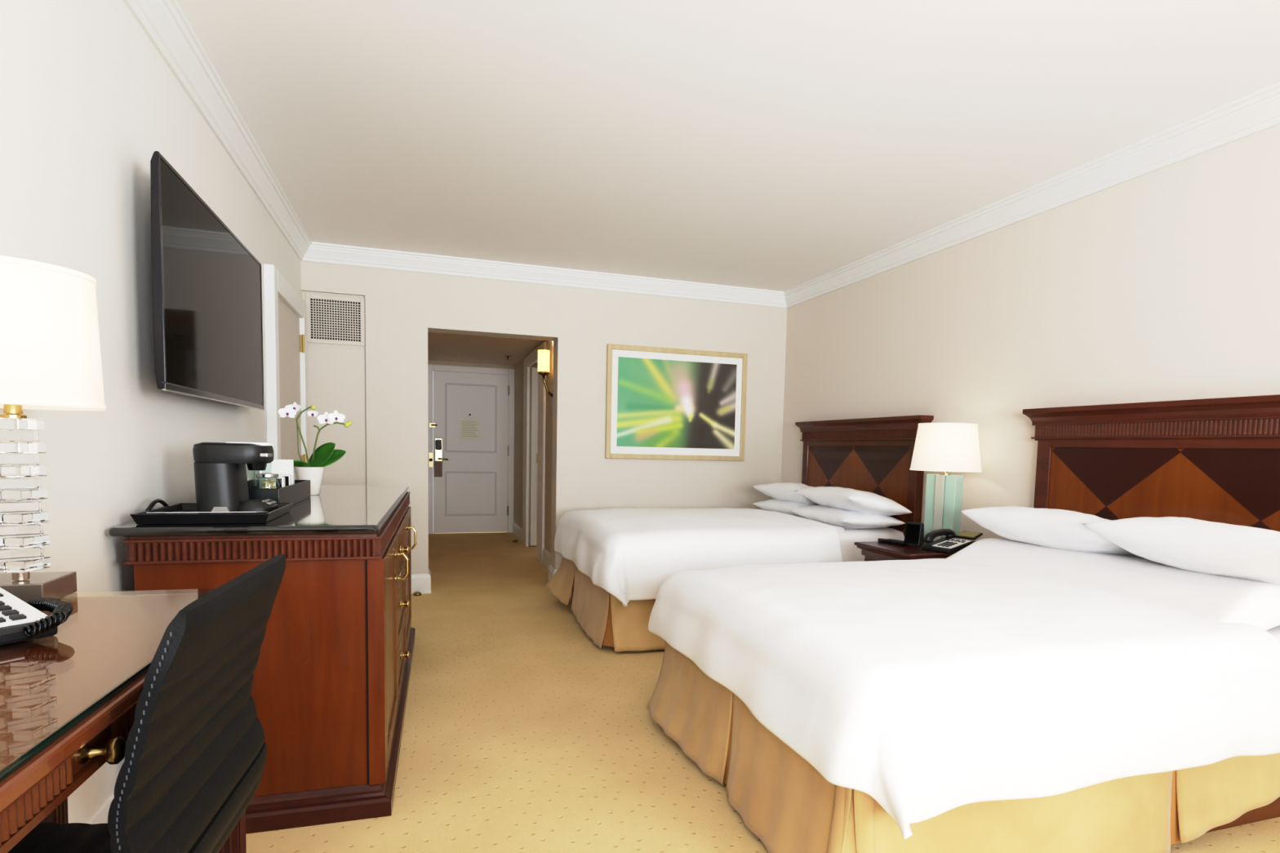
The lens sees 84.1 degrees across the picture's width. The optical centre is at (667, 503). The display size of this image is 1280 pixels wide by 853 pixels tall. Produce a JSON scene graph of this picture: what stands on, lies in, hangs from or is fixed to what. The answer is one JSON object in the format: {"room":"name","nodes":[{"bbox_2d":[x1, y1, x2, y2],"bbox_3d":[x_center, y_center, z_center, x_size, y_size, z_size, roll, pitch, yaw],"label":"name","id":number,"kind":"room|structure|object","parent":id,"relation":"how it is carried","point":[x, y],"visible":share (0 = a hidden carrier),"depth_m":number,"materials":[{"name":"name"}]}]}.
{"room":"hotel room","nodes":[
{"label":"hotel room","id":0,"kind":"room"},
{"bbox_2d":[0,0,302,823],"bbox_3d":[-1.286,-0.224,1.005,0.150,2.495,9.060,0,5,-19],"label":"wall","id":1,"kind":"structure","parent":0,"point":[87,100],"depth_m":1.93,"materials":[{"name":"white paint"}]},
{"bbox_2d":[87,793,114,824],"bbox_3d":[-1.009,1.002,0.462,0.018,0.148,7.360,0,5,-19],"label":"baseboard","id":2,"kind":"structure","parent":1,"relation":"attached to","point":[100,816],"depth_m":1.87,"materials":[{"name":"white wood"}]},
{"bbox_2d":[150,151,264,410],"bbox_3d":[-1.719,-0.722,2.662,0.100,0.675,1.345,0,5,-19],"label":"television","id":3,"kind":"object","parent":1,"relation":"attached to","point":[206,285],"visible":1,"depth_m":2.39,"materials":[{"name":"black plastic"}]},
{"bbox_2d":[123,0,311,261],"bbox_3d":[-1.123,-1.403,0.880,0.084,0.117,8.610,0,5,-19],"label":"trim","id":4,"kind":"structure","parent":1,"relation":"attached to","point":[164,22],"depth_m":2.74,"materials":[{"name":"white wood"}]},
{"bbox_2d":[263,263,308,462],"bbox_3d":[-2.335,-0.297,4.393,0.052,2.070,1.100,0,5,-19],"label":"trim","id":5,"kind":"structure","parent":1,"relation":"attached to","point":[276,286],"depth_m":3.88,"materials":[{"name":"white wood"}]},
{"bbox_2d":[278,297,306,479],"bbox_3d":[-2.336,-0.242,4.398,0.053,1.940,0.901,0,5,-19],"label":"door","id":6,"kind":"structure","parent":1,"relation":"in","point":[291,343],"depth_m":4.41,"materials":[{"name":"beige paint"}]},
{"bbox_2d":[427,360,515,510],"bbox_3d":[-2.428,-0.703,9.065,1.519,2.155,0.120,0,5,-19],"label":"wall","id":7,"kind":"structure","parent":0,"point":[429,362],"depth_m":8.91,"materials":[{"name":"beige paint"}]},
{"bbox_2d":[429,370,509,533],"bbox_3d":[-2.493,-0.638,8.955,0.977,2.015,0.113,0,5,-19],"label":"door","id":8,"kind":"structure","parent":7,"relation":"in","point":[471,493],"depth_m":8.98,"materials":[{"name":"white wood"}]},
{"bbox_2d":[434,460,442,476],"bbox_3d":[-2.853,-0.437,8.841,0.094,0.200,0.004,0,5,-19],"label":"hanger","id":9,"kind":"object","parent":8,"relation":"hanging from","point":[437,464],"visible":1,"depth_m":8.84,"materials":[{"name":"brown paper"}]},
{"bbox_2d":[459,419,480,439],"bbox_3d":[-2.489,-0.941,8.951,0.256,0.245,0.010,0,5,-19],"label":"notice","id":10,"kind":"object","parent":8,"relation":"attached to","point":[468,428],"visible":1,"depth_m":8.95,"materials":[{"name":"beige paper"}]},
{"bbox_2d":[427,364,515,533],"bbox_3d":[-2.482,-0.673,8.986,1.067,2.105,0.040,0,5,-19],"label":"trim","id":11,"kind":"structure","parent":7,"relation":"attached to","point":[511,372],"depth_m":8.96,"materials":[{"name":"white"}]},
{"bbox_2d":[427,332,542,365],"bbox_3d":[-1.715,-1.685,7.354,1.669,0.100,3.610,0,5,-19],"label":"ceiling","id":12,"kind":"structure","parent":0,"point":[446,347],"depth_m":7.55,"materials":[{"name":"beige paint"}]},
{"bbox_2d":[513,340,553,553],"bbox_3d":[-1.333,-0.558,7.527,0.160,2.155,3.510,0,5,-19],"label":"wall","id":13,"kind":"structure","parent":0,"point":[519,366],"depth_m":7.95,"materials":[{"name":"beige paint"}]},
{"bbox_2d":[512,521,522,542],"bbox_3d":[-1.841,0.343,8.746,0.018,0.148,1.030,0,5,-19],"label":"baseboard","id":14,"kind":"structure","parent":13,"relation":"attached to","point":[517,530],"depth_m":8.70,"materials":[{"name":"white wood"}]},
{"bbox_2d":[529,367,537,545],"bbox_3d":[-1.360,-0.489,7.564,0.133,1.990,0.906,0,5,-15],"label":"door","id":15,"kind":"structure","parent":13,"relation":"in","point":[534,390],"depth_m":7.93,"materials":[{"name":"white"}]},
{"bbox_2d":[522,342,546,562],"bbox_3d":[-1.412,-0.540,7.492,0.032,2.120,1.470,0,5,-19],"label":"trim","id":16,"kind":"structure","parent":13,"relation":"attached to","point":[532,357],"depth_m":7.13,"materials":[{"name":"white"}]},
{"bbox_2d":[537,349,552,414],"bbox_3d":[-1.084,-1.083,6.322,0.140,0.560,0.104,0,5,-19],"label":"wall sconce","id":17,"kind":"object","parent":13,"relation":"attached to","point":[543,354],"visible":0.91,"depth_m":6.27,"materials":[{"name":"gold metal"}]},
{"bbox_2d":[542,548,551,569],"bbox_3d":[-1.039,0.543,6.397,0.018,0.148,1.010,0,5,-19],"label":"baseboard","id":18,"kind":"structure","parent":13,"relation":"attached to","point":[546,556],"depth_m":6.64,"materials":[{"name":"white wood"}]},
{"bbox_2d":[300,261,786,573],"bbox_3d":[-0.814,-0.578,5.731,3.797,2.495,0.210,0,5,-19],"label":"wall","id":19,"kind":"structure","parent":0,"point":[402,308],"depth_m":5.62,"materials":[{"name":"beige paint"}]},
{"bbox_2d":[305,293,364,346],"bbox_3d":[-2.364,-1.310,5.059,0.384,0.338,0.012,0,5,-19],"label":"air vent","id":20,"kind":"object","parent":19,"relation":"in","point":[331,319],"visible":0.98,"depth_m":5.06,"materials":[{"name":"white metal"}]},
{"bbox_2d":[306,346,366,484],"bbox_3d":[-2.398,-0.296,5.136,0.400,1.650,0.008,0,5,-19],"label":"access panel","id":21,"kind":"object","parent":19,"relation":"attached to","point":[335,375],"visible":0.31,"depth_m":5.11,"materials":[{"name":"beige paint"}]},
{"bbox_2d":[411,573,431,594],"bbox_3d":[-2.002,0.604,5.306,0.444,0.148,0.018,0,5,-19],"label":"baseboard","id":22,"kind":"structure","parent":19,"relation":"attached to","point":[421,583],"depth_m":5.35,"materials":[{"name":"white"}]},
{"bbox_2d":[301,241,786,307],"bbox_3d":[-0.738,-1.751,5.501,3.797,0.117,0.084,0,5,-19],"label":"trim","id":23,"kind":"structure","parent":19,"relation":"attached to","point":[318,252],"depth_m":5.40,"materials":[{"name":"white wood"}]},
{"bbox_2d":[548,564,555,581],"bbox_3d":[-0.941,0.592,5.789,0.018,0.148,0.248,0,5,-19],"label":"baseboard","id":24,"kind":"structure","parent":19,"relation":"attached to","point":[551,570],"depth_m":5.79,"materials":[{"name":"white"}]},
{"bbox_2d":[604,343,747,461],"bbox_3d":[0.093,-0.824,5.892,1.226,0.913,0.029,0,5,-19],"label":"framed picture","id":25,"kind":"object","parent":19,"relation":"attached to","point":[662,403],"visible":1,"depth_m":5.88,"materials":[{"name":"paper"}]},
{"bbox_2d":[616,356,737,448],"bbox_3d":[0.092,-0.827,5.894,1.042,0.718,0.001,0,5,-19],"label":"art print","id":26,"kind":"object","parent":25,"relation":"attached to","point":[661,403],"depth_m":5.89},
{"bbox_2d":[176,0,1279,291],"bbox_3d":[0.605,-1.524,1.566,3.997,0.100,9.010,0,5,-19],"label":"ceiling","id":27,"kind":"structure","parent":0,"point":[780,145],"depth_m":2.83,"materials":[{"name":"white paint"}]},
{"bbox_2d":[245,532,1279,852],"bbox_3d":[-0.040,0.917,3.473,4.197,0.100,12.830,0,5,-19],"label":"floor","id":28,"kind":"structure","parent":0,"point":[522,734],"depth_m":2.65,"materials":[{"name":"carpet"}]},
{"bbox_2d":[0,592,246,852],"bbox_3d":[-0.856,0.641,0.827,0.447,0.820,1.295,0,5,-17],"label":"writing desk","id":29,"kind":"object","parent":28,"relation":"on","point":[46,682],"visible":0.54,"depth_m":0.88,"materials":[{"name":"brown wood"}]},
{"bbox_2d":[0,661,151,782],"bbox_3d":[-0.859,0.227,0.791,0.409,0.009,1.275,0,5,-17],"label":"trim","id":30,"kind":"structure","parent":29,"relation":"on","point":[11,768],"depth_m":0.75,"materials":[{"name":"black"}]},
{"bbox_2d":[0,587,73,645],"bbox_3d":[-1.043,0.145,1.048,0.253,0.105,0.213,4,5,26],"label":"desk telephone","id":31,"kind":"object","parent":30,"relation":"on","point":[20,620],"visible":1,"depth_m":1.06,"materials":[{"name":"black plastic"}]},
{"bbox_2d":[0,255,106,603],"bbox_3d":[-1.157,-0.116,1.256,0.259,0.588,0.259,0,5,-19],"label":"table lamp","id":32,"kind":"object","parent":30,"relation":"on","point":[51,356],"visible":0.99,"depth_m":1.23,"materials":[{"name":"white fabric"}]},
{"bbox_2d":[7,554,285,852],"bbox_3d":[-0.860,0.567,1.014,0.572,0.936,0.547,0,5,-15],"label":"office chair","id":33,"kind":"object","parent":28,"relation":"on","point":[196,751],"visible":1,"depth_m":0.94,"materials":[{"name":"black leather"}]},
{"bbox_2d":[108,484,416,834],"bbox_3d":[-1.473,0.421,3.025,0.737,0.889,2.116,0,5,-18],"label":"dresser","id":34,"kind":"object","parent":28,"relation":"on","point":[331,673],"visible":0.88,"depth_m":2.10,"materials":[{"name":"brown wood"}]},
{"bbox_2d":[129,498,293,524],"bbox_3d":[-1.375,0.013,2.182,0.341,0.058,0.392,0,5,-18],"label":"serving tray","id":35,"kind":"object","parent":34,"relation":"on","point":[158,515],"visible":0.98,"depth_m":2.03,"materials":[{"name":"black paint"}]},
{"bbox_2d":[166,511,257,512],"bbox_3d":[-1.354,0.025,2.111,0.270,0.019,0.199,0,5,-19],"label":"leaflet","id":36,"kind":"object","parent":35,"relation":"on","point":[166,512],"visible":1,"depth_m":2.04,"materials":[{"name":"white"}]},
{"bbox_2d":[192,441,278,513],"bbox_3d":[-1.381,-0.086,2.276,0.221,0.224,0.182,0,5,-18],"label":"coffee maker","id":37,"kind":"object","parent":35,"relation":"on","point":[220,478],"visible":0.95,"depth_m":2.19,"materials":[{"name":"black plastic"}]},
{"bbox_2d":[247,479,311,503],"bbox_3d":[-1.544,-0.040,2.713,0.226,0.075,0.620,0,5,-18],"label":"box","id":38,"kind":"object","parent":34,"relation":"on","point":[299,491],"visible":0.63,"depth_m":2.62,"materials":[{"name":"black paint"}]},
{"bbox_2d":[254,472,279,488],"bbox_3d":[-1.431,-0.053,2.539,0.076,0.116,0.076,0,5,-19],"label":"glass jar","id":39,"kind":"object","parent":38,"relation":"in","point":[268,483],"visible":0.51,"depth_m":2.52,"materials":[{"name":"brown"}]},
{"bbox_2d":[268,476,284,488],"bbox_3d":[-1.424,-0.049,2.589,0.047,0.100,0.042,0,5,-19],"label":"packet","id":40,"kind":"object","parent":38,"relation":"in","point":[280,482],"visible":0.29,"depth_m":2.57,"materials":[{"name":"white paper"}]},
{"bbox_2d":[259,459,294,488],"bbox_3d":[-1.523,-0.094,2.769,0.115,0.158,0.060,0,5,-19],"label":"menu card","id":41,"kind":"object","parent":38,"relation":"in","point":[278,466],"visible":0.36,"depth_m":2.76,"materials":[{"name":"white paper"}]},
{"bbox_2d":[279,474,292,486],"bbox_3d":[-1.462,-0.060,2.707,0.047,0.102,0.042,0,5,-19],"label":"packet","id":42,"kind":"object","parent":38,"relation":"in","point":[288,482],"visible":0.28,"depth_m":2.69,"materials":[{"name":"white paper"}]},
{"bbox_2d":[278,401,351,495],"bbox_3d":[-1.603,-0.248,3.184,0.343,0.414,0.126,0,5,-19],"label":"potted orchid","id":43,"kind":"object","parent":34,"relation":"on","point":[324,455],"visible":0.82,"depth_m":3.18,"materials":[{"name":"plant"}]},
{"bbox_2d":[413,591,421,595],"bbox_3d":[-1.865,0.670,5.293,0.060,0.026,0.060,0,5,-19],"label":"door stop","id":44,"kind":"object","parent":28,"relation":"on","point":[415,593],"visible":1,"depth_m":5.27,"materials":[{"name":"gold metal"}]},
{"bbox_2d":[545,415,933,652],"bbox_3d":[0.360,0.081,4.826,2.158,1.378,1.563,0,5,-19],"label":"bed","id":45,"kind":"object","parent":28,"relation":"on","point":[869,455],"visible":0.34,"depth_m":4.66,"materials":[{"name":"brown wood"}]},
{"bbox_2d":[554,507,844,606],"bbox_3d":[0.164,0.287,4.773,1.666,0.456,1.646,0,5,-19],"label":"duvet","id":46,"kind":"object","parent":45,"relation":"on","point":[628,553],"visible":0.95,"depth_m":4.08,"materials":[{"name":"white fabric"}]},
{"bbox_2d":[752,498,815,518],"bbox_3d":[0.988,0.037,5.280,0.450,0.147,0.720,0,5,-20],"label":"pillow","id":47,"kind":"object","parent":45,"relation":"on","point":[784,507],"visible":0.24,"depth_m":5.17,"materials":[{"name":"white fabric"}]},
{"bbox_2d":[752,482,820,505],"bbox_3d":[0.991,-0.066,5.273,0.451,0.189,0.700,0,5,-22],"label":"pillow","id":48,"kind":"object","parent":47,"relation":"on","point":[783,491],"visible":0.52,"depth_m":5.13,"materials":[{"name":"white fabric"}]},
{"bbox_2d":[791,505,904,528],"bbox_3d":[1.172,0.085,4.680,0.450,0.142,0.720,0,5,-18],"label":"pillow","id":49,"kind":"object","parent":45,"relation":"on","point":[847,519],"visible":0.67,"depth_m":4.42,"materials":[{"name":"white fabric"}]},
{"bbox_2d":[795,486,911,515],"bbox_3d":[1.203,-0.021,4.649,0.451,0.182,0.740,0,5,-17],"label":"pillow","id":50,"kind":"object","parent":49,"relation":"on","point":[846,499],"visible":0.87,"depth_m":4.39,"materials":[{"name":"white fabric"}]},
{"bbox_2d":[854,541,954,561],"bbox_3d":[1.449,0.550,3.860,0.712,0.642,0.484,0,5,-19],"label":"nightstand","id":51,"kind":"object","parent":28,"relation":"on","point":[875,550],"visible":0.15,"depth_m":3.71,"materials":[{"name":"brown wood"}]},
{"bbox_2d":[877,537,908,545],"bbox_3d":[1.245,0.208,3.909,0.044,0.022,0.180,-1,5,-31],"label":"remote control","id":52,"kind":"object","parent":51,"relation":"on","point":[879,540],"visible":1,"depth_m":3.89,"materials":[{"name":"black plastic"}]},
{"bbox_2d":[904,521,924,546],"bbox_3d":[1.344,0.163,3.852,0.088,0.125,0.069,5,6,43],"label":"clock radio","id":53,"kind":"object","parent":51,"relation":"on","point":[914,531],"visible":0.88,"depth_m":3.83,"materials":[{"name":"black plastic"}]},
{"bbox_2d":[909,422,982,541],"bbox_3d":[1.549,-0.112,3.959,0.374,0.666,0.374,0,5,-19],"label":"table lamp","id":54,"kind":"object","parent":51,"relation":"on","point":[944,447],"visible":0.88,"depth_m":3.86,"materials":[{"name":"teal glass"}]},
{"bbox_2d":[920,528,982,553],"bbox_3d":[1.483,0.189,3.691,0.267,0.105,0.180,-1,5,-31],"label":"telephone","id":55,"kind":"object","parent":51,"relation":"on","point":[947,544],"visible":0.99,"depth_m":3.68,"materials":[{"name":"black plastic"}]},
{"bbox_2d":[955,530,982,540],"bbox_3d":[1.582,0.165,3.716,0.072,0.035,0.115,-1,5,-31],"label":"notepad","id":56,"kind":"object","parent":55,"relation":"attached to","point":[966,535],"depth_m":3.70,"materials":[{"name":"yellow paper"}]},
{"bbox_2d":[646,394,1279,852],"bbox_3d":[1.137,0.270,2.616,2.115,1.378,1.563,0,5,-19],"label":"bed","id":57,"kind":"object","parent":28,"relation":"on","point":[1210,460],"visible":0.44,"depth_m":2.27,"materials":[{"name":"beige fabric"}]},
{"bbox_2d":[648,537,1279,839],"bbox_3d":[1.094,0.450,2.612,2.017,0.486,1.670,0,5,-19],"label":"duvet","id":58,"kind":"object","parent":57,"relation":"on","point":[993,668],"visible":0.96,"depth_m":1.91,"materials":[{"name":"white fabric"}]},
{"bbox_2d":[959,506,1139,556],"bbox_3d":[1.715,0.119,3.087,0.454,0.205,0.740,0,5,-22],"label":"pillow","id":59,"kind":"object","parent":58,"relation":"on","point":[1060,529],"visible":0.71,"depth_m":2.96,"materials":[{"name":"white fabric"}]},
{"bbox_2d":[1082,516,1279,585],"bbox_3d":[1.919,0.165,2.429,0.464,0.223,0.780,0,5,-16],"label":"pillow","id":60,"kind":"object","parent":58,"relation":"on","point":[1187,544],"visible":0.88,"depth_m":2.34,"materials":[{"name":"white fabric"}]},
{"bbox_2d":[781,124,1279,541],"bbox_3d":[2.450,-0.233,2.279,0.150,2.495,9.060,0,5,-19],"label":"wall","id":61,"kind":"structure","parent":0,"point":[1162,284],"depth_m":3.50,"materials":[{"name":"beige paint"}]},
{"bbox_2d":[783,81,1279,307],"bbox_3d":[2.391,-1.412,2.079,0.084,0.117,8.610,0,5,-19],"label":"trim","id":62,"kind":"structure","parent":61,"relation":"attached to","point":[1258,111],"depth_m":3.35,"materials":[{"name":"white"}]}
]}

